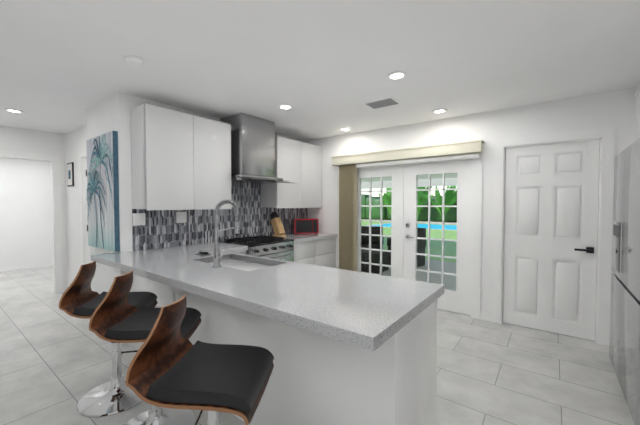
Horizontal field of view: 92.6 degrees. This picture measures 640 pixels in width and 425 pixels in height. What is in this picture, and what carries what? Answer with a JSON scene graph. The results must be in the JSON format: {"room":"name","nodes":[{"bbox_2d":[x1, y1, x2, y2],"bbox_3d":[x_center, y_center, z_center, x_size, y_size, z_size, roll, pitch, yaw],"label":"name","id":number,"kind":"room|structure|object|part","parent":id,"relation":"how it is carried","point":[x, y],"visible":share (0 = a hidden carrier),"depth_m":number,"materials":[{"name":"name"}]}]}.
{"room":"kitchen","nodes":[
{"label":"kitchen","id":0,"kind":"room"},
{"bbox_2d":[0,158,52,266],"bbox_3d":[-7.118,-0.004,5.658,0.120,2.480,7.775,1,2,37],"label":"wall","id":1,"kind":"structure","parent":0,"point":[25,216],"depth_m":6.58,"materials":[{"name":"white paint"}]},
{"bbox_2d":[0,261,52,271],"bbox_3d":[-7.065,1.186,5.650,0.014,0.100,7.775,1,2,37],"label":"baseboard","id":2,"kind":"structure","parent":1,"relation":"attached to","point":[49,263],"depth_m":6.59,"materials":[{"name":"white wood"}]},
{"bbox_2d":[0,126,67,285],"bbox_3d":[-4.801,0.044,3.899,0.120,2.480,7.775,1,2,37],"label":"wall","id":3,"kind":"structure","parent":0,"point":[25,140],"depth_m":4.59,"materials":[{"name":"white paint"}]},
{"bbox_2d":[0,150,63,293],"bbox_3d":[-4.382,0.201,4.366,0.048,2.140,1.100,1,2,37],"label":"door frame","id":4,"kind":"structure","parent":3,"relation":"attached to","point":[55,164],"depth_m":4.74,"materials":[{"name":"white wood"}]},
{"bbox_2d":[64,124,86,285],"bbox_3d":[-3.245,0.032,4.327,1.840,2.480,0.120,1,2,37],"label":"wall","id":5,"kind":"structure","parent":0,"point":[75,142],"depth_m":4.59,"materials":[{"name":"white paint"}]},
{"bbox_2d":[67,162,73,186],"bbox_3d":[-3.767,-0.571,4.616,0.260,0.350,0.022,1,2,37],"label":"frame","id":6,"kind":"object","parent":5,"relation":"attached to","point":[70,174],"visible":1,"depth_m":4.58,"materials":[{"name":"black plastic"}]},
{"bbox_2d":[79,149,89,264],"bbox_3d":[-3.003,0.208,4.137,0.940,2.140,0.138,1,2,37],"label":"door frame","id":7,"kind":"structure","parent":5,"relation":"attached to","point":[85,254],"depth_m":4.32,"materials":[{"name":"white wood"}]},
{"bbox_2d":[87,92,306,343],"bbox_3d":[-1.450,0.030,4.425,0.900,2.480,2.885,1,2,37],"label":"wall","id":8,"kind":"structure","parent":0,"point":[109,113],"depth_m":3.07,"materials":[{"name":"white paint"}]},
{"bbox_2d":[86,131,119,251],"bbox_3d":[-2.293,-0.210,3.209,0.760,1.175,0.055,1,2,37],"label":"framed picture","id":9,"kind":"object","parent":8,"relation":"attached to","point":[102,191],"visible":1,"depth_m":3.12,"materials":[{"name":"fabric"}]},
{"bbox_2d":[130,103,194,210],"bbox_3d":[-1.620,-0.535,3.165,0.327,0.991,0.481,1,2,37],"label":"upper cabinet","id":10,"kind":"object","parent":8,"relation":"attached to","point":[162,139],"depth_m":3.02,"materials":[{"name":"wood"}]},
{"bbox_2d":[195,116,234,210],"bbox_3d":[-1.330,-0.546,3.548,0.327,0.991,0.480,1,2,37],"label":"upper cabinet","id":11,"kind":"object","parent":8,"relation":"attached to","point":[214,145],"depth_m":3.44,"materials":[{"name":"wood"}]},
{"bbox_2d":[132,182,307,250],"bbox_3d":[-1.057,-0.071,4.190,0.006,0.865,2.772,1,2,37],"label":"backsplash","id":12,"kind":"structure","parent":8,"relation":"attached to","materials":[{"name":"tile"}]},
{"bbox_2d":[221,113,274,178],"bbox_3d":[-0.934,-0.827,3.981,0.429,0.736,0.540,1,2,37],"label":"range hood","id":13,"kind":"object","parent":8,"relation":"attached to","point":[254,137],"depth_m":3.77,"materials":[{"name":"metal"}]},
{"bbox_2d":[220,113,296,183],"bbox_3d":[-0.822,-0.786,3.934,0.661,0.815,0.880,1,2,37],"label":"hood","id":14,"kind":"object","parent":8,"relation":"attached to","point":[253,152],"depth_m":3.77,"materials":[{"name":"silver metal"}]},
{"bbox_2d":[259,136,302,206],"bbox_3d":[-0.566,-0.574,4.553,0.327,0.991,0.527,1,2,37],"label":"upper cabinet","id":15,"kind":"object","parent":8,"relation":"attached to","point":[286,190],"depth_m":4.40,"materials":[{"name":"wood"}]},
{"bbox_2d":[303,143,321,206],"bbox_3d":[-0.248,-0.585,4.972,0.327,0.991,0.526,1,2,37],"label":"upper cabinet","id":16,"kind":"object","parent":8,"relation":"attached to","point":[312,154],"depth_m":4.87,"materials":[{"name":"wood"}]},
{"bbox_2d":[0,265,634,424],"bbox_3d":[-2.804,1.373,2.513,10.600,0.100,7.925,1,2,37],"label":"floor","id":17,"kind":"structure","parent":0,"point":[55,364],"depth_m":2.56,"materials":[{"name":"tile"}]},
{"bbox_2d":[59,261,157,416],"bbox_3d":[-1.482,0.843,2.204,0.491,0.976,0.483,0,2,-12],"label":"stool","id":18,"kind":"object","parent":17,"relation":"on","point":[80,298],"visible":0.62,"depth_m":2.15,"materials":[{"name":"brown wood"}]},
{"bbox_3d":[-1.450,0.664,2.215,0.398,0.105,0.385,0,2,-12],"label":"seat","id":19,"kind":"part","parent":18,"relation":"part of","materials":[{"name":"black leather"}]},
{"bbox_2d":[89,270,200,424],"bbox_3d":[-1.014,0.853,1.848,0.491,0.976,0.483,0,2,-5],"label":"stool","id":20,"kind":"object","parent":17,"relation":"on","point":[116,317],"visible":0.75,"depth_m":1.83,"materials":[{"name":"brown wood"}]},
{"bbox_3d":[-0.979,0.674,1.855,0.398,0.105,0.385,0,2,-5],"label":"seat","id":21,"kind":"part","parent":20,"relation":"part of","materials":[{"name":"black leather"}]},
{"bbox_2d":[126,295,273,424],"bbox_3d":[-0.470,0.868,1.311,0.491,0.976,0.483,0,2,4],"label":"stool","id":22,"kind":"object","parent":17,"relation":"on","point":[170,367],"visible":1,"depth_m":1.24,"materials":[{"name":"black leather"}]},
{"bbox_3d":[-0.435,0.689,1.312,0.398,0.105,0.385,0,2,4],"label":"seat","id":23,"kind":"part","parent":22,"relation":"part of","materials":[{"name":"black leather"}]},
{"bbox_2d":[239,251,246,254],"bbox_3d":[-1.209,0.862,3.523,0.597,0.865,0.425,1,2,37],"label":"base cabinet","id":24,"kind":"object","parent":17,"relation":"on","point":[240,252],"depth_m":3.45,"materials":[{"name":"wood"}]},
{"bbox_2d":[219,235,293,261],"bbox_3d":[-0.809,0.808,3.968,0.693,0.949,0.756,1,2,37],"label":"range","id":25,"kind":"object","parent":17,"relation":"on","point":[280,248],"depth_m":3.84,"materials":[{"name":"silver metal"}]},
{"bbox_2d":[124,271,436,424],"bbox_3d":[-0.626,0.892,2.431,2.847,0.865,0.610,1,2,37],"label":"kitchen island","id":26,"kind":"object","parent":17,"relation":"on","point":[314,380],"depth_m":1.61,"materials":[{"name":"wood"}]},
{"bbox_2d":[187,233,336,250],"bbox_3d":[-0.630,0.384,4.231,0.647,0.053,2.212,1,2,37],"label":"countertop","id":27,"kind":"structure","parent":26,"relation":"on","point":[231,244],"depth_m":3.86,"materials":[{"name":"white stone"}]},
{"bbox_2d":[294,218,318,233],"bbox_3d":[-0.228,0.218,4.920,0.438,0.245,0.438,1,2,37],"label":"microwave","id":28,"kind":"object","parent":27,"relation":"on","point":[301,225],"depth_m":4.81,"materials":[{"name":"red plastic"}]},
{"bbox_2d":[91,243,443,350],"bbox_3d":[-0.683,0.438,2.318,2.877,0.050,0.900,1,2,37],"label":"countertop","id":29,"kind":"structure","parent":26,"relation":"on","point":[362,310],"depth_m":1.69,"materials":[{"name":"grey stone"}]},
{"bbox_3d":[-1.087,0.383,2.862,0.120,0.030,0.080,1,2,37],"label":"soap dish","id":30,"kind":"part","parent":29,"relation":"part of","materials":[{"name":"black metal"}]},
{"bbox_2d":[211,199,242,266],"bbox_3d":[-0.704,0.155,2.361,0.123,0.512,0.242,1,2,37],"label":"faucet","id":31,"kind":"object","parent":29,"relation":"on","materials":[{"name":"metal"}]},
{"bbox_2d":[195,251,286,270],"bbox_3d":[-0.678,0.534,2.561,0.760,0.253,0.430,1,2,37],"label":"sink","id":32,"kind":"object","parent":29,"relation":"in","point":[240,262],"depth_m":2.69,"materials":[{"name":"silver metal"}]},
{"bbox_2d":[295,239,318,262],"bbox_3d":[-0.458,0.835,4.511,0.597,0.865,0.516,1,2,37],"label":"base cabinet","id":33,"kind":"object","parent":17,"relation":"on","point":[304,252],"depth_m":4.38,"materials":[{"name":"wood"}]},
{"bbox_2d":[319,239,335,266],"bbox_3d":[-0.142,0.824,4.927,0.597,0.865,0.531,1,2,37],"label":"base cabinet","id":34,"kind":"object","parent":17,"relation":"on","point":[327,247],"depth_m":4.77,"materials":[{"name":"wood"}]},
{"bbox_2d":[609,138,639,424],"bbox_3d":[2.529,0.424,2.007,0.785,1.825,1.090,1,2,37],"label":"fridge","id":35,"kind":"object","parent":17,"relation":"on","point":[624,350],"visible":1,"depth_m":2.12,"materials":[{"name":"metal"}]},
{"bbox_2d":[0,0,639,140],"bbox_3d":[-2.804,-1.206,2.442,10.600,0.100,7.925,1,2,37],"label":"ceiling","id":36,"kind":"structure","parent":0,"point":[323,68],"depth_m":2.27,"materials":[{"name":"white paint"}]},
{"bbox_2d":[3,109,24,113],"bbox_3d":[-3.575,-1.183,3.578,0.176,0.008,0.176,1,2,37],"label":"recessed light","id":37,"kind":"object","parent":36,"relation":"in","point":[14,111],"visible":1,"depth_m":3.58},
{"bbox_2d":[124,55,143,66],"bbox_3d":[-1.394,-1.134,2.299,0.130,0.034,0.130,1,2,37],"label":"smoke detector","id":38,"kind":"object","parent":36,"relation":"attached to","point":[132,60],"visible":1,"depth_m":2.27,"materials":[{"name":"white plastic"}]},
{"bbox_2d":[278,104,292,109],"bbox_3d":[-0.386,-1.179,3.429,0.176,0.008,0.176,1,2,37],"label":"recessed light","id":39,"kind":"object","parent":36,"relation":"in","point":[285,107],"visible":1,"depth_m":3.43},
{"bbox_2d":[339,128,350,130],"bbox_3d":[0.366,-1.207,4.452,0.176,0.008,0.176,1,2,37],"label":"recessed light","id":40,"kind":"object","parent":36,"relation":"in","point":[344,129],"visible":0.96,"depth_m":4.46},
{"bbox_2d":[363,97,400,108],"bbox_3d":[0.668,-1.173,3.295,0.340,0.011,0.240,1,2,37],"label":"ceiling vent","id":41,"kind":"object","parent":36,"relation":"in","point":[384,102],"visible":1,"depth_m":3.28,"materials":[{"name":"grey metal"}]},
{"bbox_2d":[386,71,406,79],"bbox_3d":[0.649,-1.155,2.593,0.176,0.008,0.176,1,2,37],"label":"recessed light","id":42,"kind":"object","parent":36,"relation":"in","point":[397,75],"visible":1,"depth_m":2.58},
{"bbox_2d":[432,109,447,113],"bbox_3d":[1.399,-1.183,3.580,0.176,0.008,0.176,1,2,37],"label":"recessed light","id":43,"kind":"object","parent":36,"relation":"in","point":[437,111],"visible":0.98,"depth_m":3.58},
{"bbox_2d":[307,87,636,321],"bbox_3d":[-0.453,-0.002,5.572,10.600,2.480,0.150,1,2,37],"label":"wall","id":44,"kind":"structure","parent":0,"point":[616,110],"depth_m":3.63,"materials":[{"name":"white paint"}]},
{"bbox_2d":[357,164,403,277],"bbox_3d":[0.834,0.248,4.580,0.875,2.015,0.053,1,2,37],"label":"french door","id":45,"kind":"structure","parent":44,"relation":"in","point":[395,173],"depth_m":4.43,"materials":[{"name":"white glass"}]},
{"bbox_2d":[331,140,483,167],"bbox_3d":[1.059,-0.756,4.207,2.115,0.198,0.158,1,2,37],"label":"valance","id":46,"kind":"object","parent":44,"relation":"attached to","point":[473,149],"visible":0.98,"depth_m":4.00,"materials":[{"name":"beige fabric"}]},
{"bbox_2d":[339,164,356,270],"bbox_3d":[0.424,0.251,4.725,0.304,1.960,0.074,1,2,37],"label":"drape","id":47,"kind":"object","parent":46,"relation":"hanging from","point":[347,217],"visible":0.85,"depth_m":4.69,"materials":[{"name":"fabric"}]},
{"bbox_2d":[361,173,456,181],"bbox_3d":[3.140,-1.057,6.473,14.000,0.180,5.675,1,2,37],"label":"roof","id":48,"kind":"structure","parent":44,"relation":"attached to","point":[438,176],"depth_m":9.09,"materials":[{"name":"white"}]},
{"bbox_2d":[361,178,456,188],"bbox_3d":[4.810,-0.913,8.678,14.000,0.230,0.150,1,2,37],"label":"fascia","id":49,"kind":"object","parent":48,"relation":"attached to","point":[365,185],"depth_m":9.73,"materials":[{"name":"white"}]},
{"bbox_2d":[403,159,472,314],"bbox_3d":[1.519,0.263,4.026,0.875,2.015,0.107,1,2,37],"label":"french door","id":50,"kind":"structure","parent":44,"relation":"in","point":[458,300],"depth_m":3.96,"materials":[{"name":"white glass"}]},
{"bbox_2d":[471,153,482,319],"bbox_3d":[1.190,0.203,4.318,1.980,2.140,0.168,1,2,37],"label":"door frame","id":51,"kind":"structure","parent":44,"relation":"attached to","point":[477,172],"depth_m":3.69,"materials":[{"name":"white wood"}]},
{"bbox_2d":[503,139,599,340],"bbox_3d":[2.455,0.280,3.305,0.803,2.025,0.096,1,2,37],"label":"door","id":52,"kind":"structure","parent":44,"relation":"in","point":[550,231],"depth_m":3.29,"materials":[{"name":"white wood"}]},
{"bbox_2d":[492,127,614,345],"bbox_3d":[2.481,0.232,3.338,1.013,2.135,0.168,1,2,37],"label":"door frame","id":53,"kind":"structure","parent":44,"relation":"attached to","point":[606,136],"depth_m":3.05,"materials":[{"name":"white wood"}]},
{"bbox_2d":[636,84,639,139],"bbox_3d":[0.990,0.165,-0.496,0.960,2.480,7.775,1,2,37],"label":"wall","id":54,"kind":"structure","parent":0,"point":[638,119],"depth_m":2.80,"materials":[{"name":"white paint"}]},
{"bbox_2d":[634,87,639,96],"bbox_3d":[0.593,-1.007,-0.240,0.020,0.030,7.755,1,2,37],"label":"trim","id":55,"kind":"structure","parent":54,"relation":"attached to","point":[636,93],"depth_m":2.77,"materials":[{"name":"white wood"}]},
{"label":"outside","id":56,"kind":"structure","parent":0,"visible":0},
{"bbox_2d":[361,259,455,289],"bbox_3d":[2.475,1.261,5.660,14.000,0.050,3.475,1,2,37],"label":"patio slab","id":57,"kind":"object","parent":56,"point":[450,281],"depth_m":6.13,"materials":[{"name":"concrete"}]},
{"bbox_2d":[361,226,383,249],"bbox_3d":[1.149,0.768,7.214,0.640,0.850,0.620,0,2,17],"label":"patio chair","id":58,"kind":"object","parent":57,"relation":"on","point":[365,241],"depth_m":7.38,"materials":[{"name":"wicker"}]},
{"bbox_2d":[361,249,388,273],"bbox_3d":[1.052,1.014,6.467,0.650,0.400,0.500,1,2,37],"label":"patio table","id":59,"kind":"object","parent":57,"relation":"on","point":[374,259],"depth_m":6.24,"materials":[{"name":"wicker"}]},
{"bbox_2d":[387,228,425,266],"bbox_3d":[1.973,0.775,6.966,0.620,0.850,0.640,-1,2,-38],"label":"patio chair","id":60,"kind":"object","parent":57,"relation":"on","point":[420,248],"depth_m":6.86,"materials":[{"name":"wicker"}]},
{"bbox_2d":[361,219,456,262],"bbox_3d":[14.398,0.889,19.705,60.000,0.040,40.275,1,2,37],"label":"lawn","id":61,"kind":"structure","parent":56,"point":[436,245],"depth_m":11.24,"materials":[{"name":"green plant"}]},
{"bbox_2d":[378,188,391,213],"bbox_3d":[6.324,-0.952,24.551,2.732,3.344,3.471,1,2,37],"label":"palm","id":62,"kind":"object","parent":61,"relation":"on","point":[387,196],"depth_m":24.60,"materials":[{"name":"green plant"}]},
{"bbox_2d":[361,194,456,221],"bbox_3d":[15.074,-0.366,20.365,45.875,2.392,1.952,1,2,37],"label":"hedge","id":63,"kind":"object","parent":61,"relation":"on","point":[437,216],"depth_m":25.87,"materials":[{"name":"green plant"}]},
{"bbox_2d":[364,222,456,230],"bbox_3d":[10.721,0.969,16.518,16.800,0.035,4.600,1,2,37],"label":"pool coping","id":64,"kind":"object","parent":61,"relation":"on","point":[417,223],"depth_m":20.09,"materials":[{"name":"concrete"}]},
{"bbox_2d":[371,223,456,229],"bbox_3d":[10.721,0.968,16.518,16.000,0.038,3.800,1,2,37],"label":"pool water","id":65,"kind":"structure","parent":64,"relation":"in","point":[449,227],"depth_m":19.15,"materials":[{"name":"blue liquid"}]},
{"bbox_2d":[417,187,432,220],"bbox_3d":[7.427,-1.037,24.233,3.464,3.532,3.846,1,2,37],"label":"palm","id":66,"kind":"object","parent":61,"relation":"on","point":[421,201],"depth_m":23.54,"materials":[{"name":"green plant"}]},
{"bbox_2d":[421,186,456,215],"bbox_3d":[9.273,-0.775,22.510,2.958,3.103,2.721,1,2,37],"label":"palm","id":67,"kind":"object","parent":61,"relation":"on","point":[450,199],"depth_m":22.24,"materials":[{"name":"green plant"}]}
]}

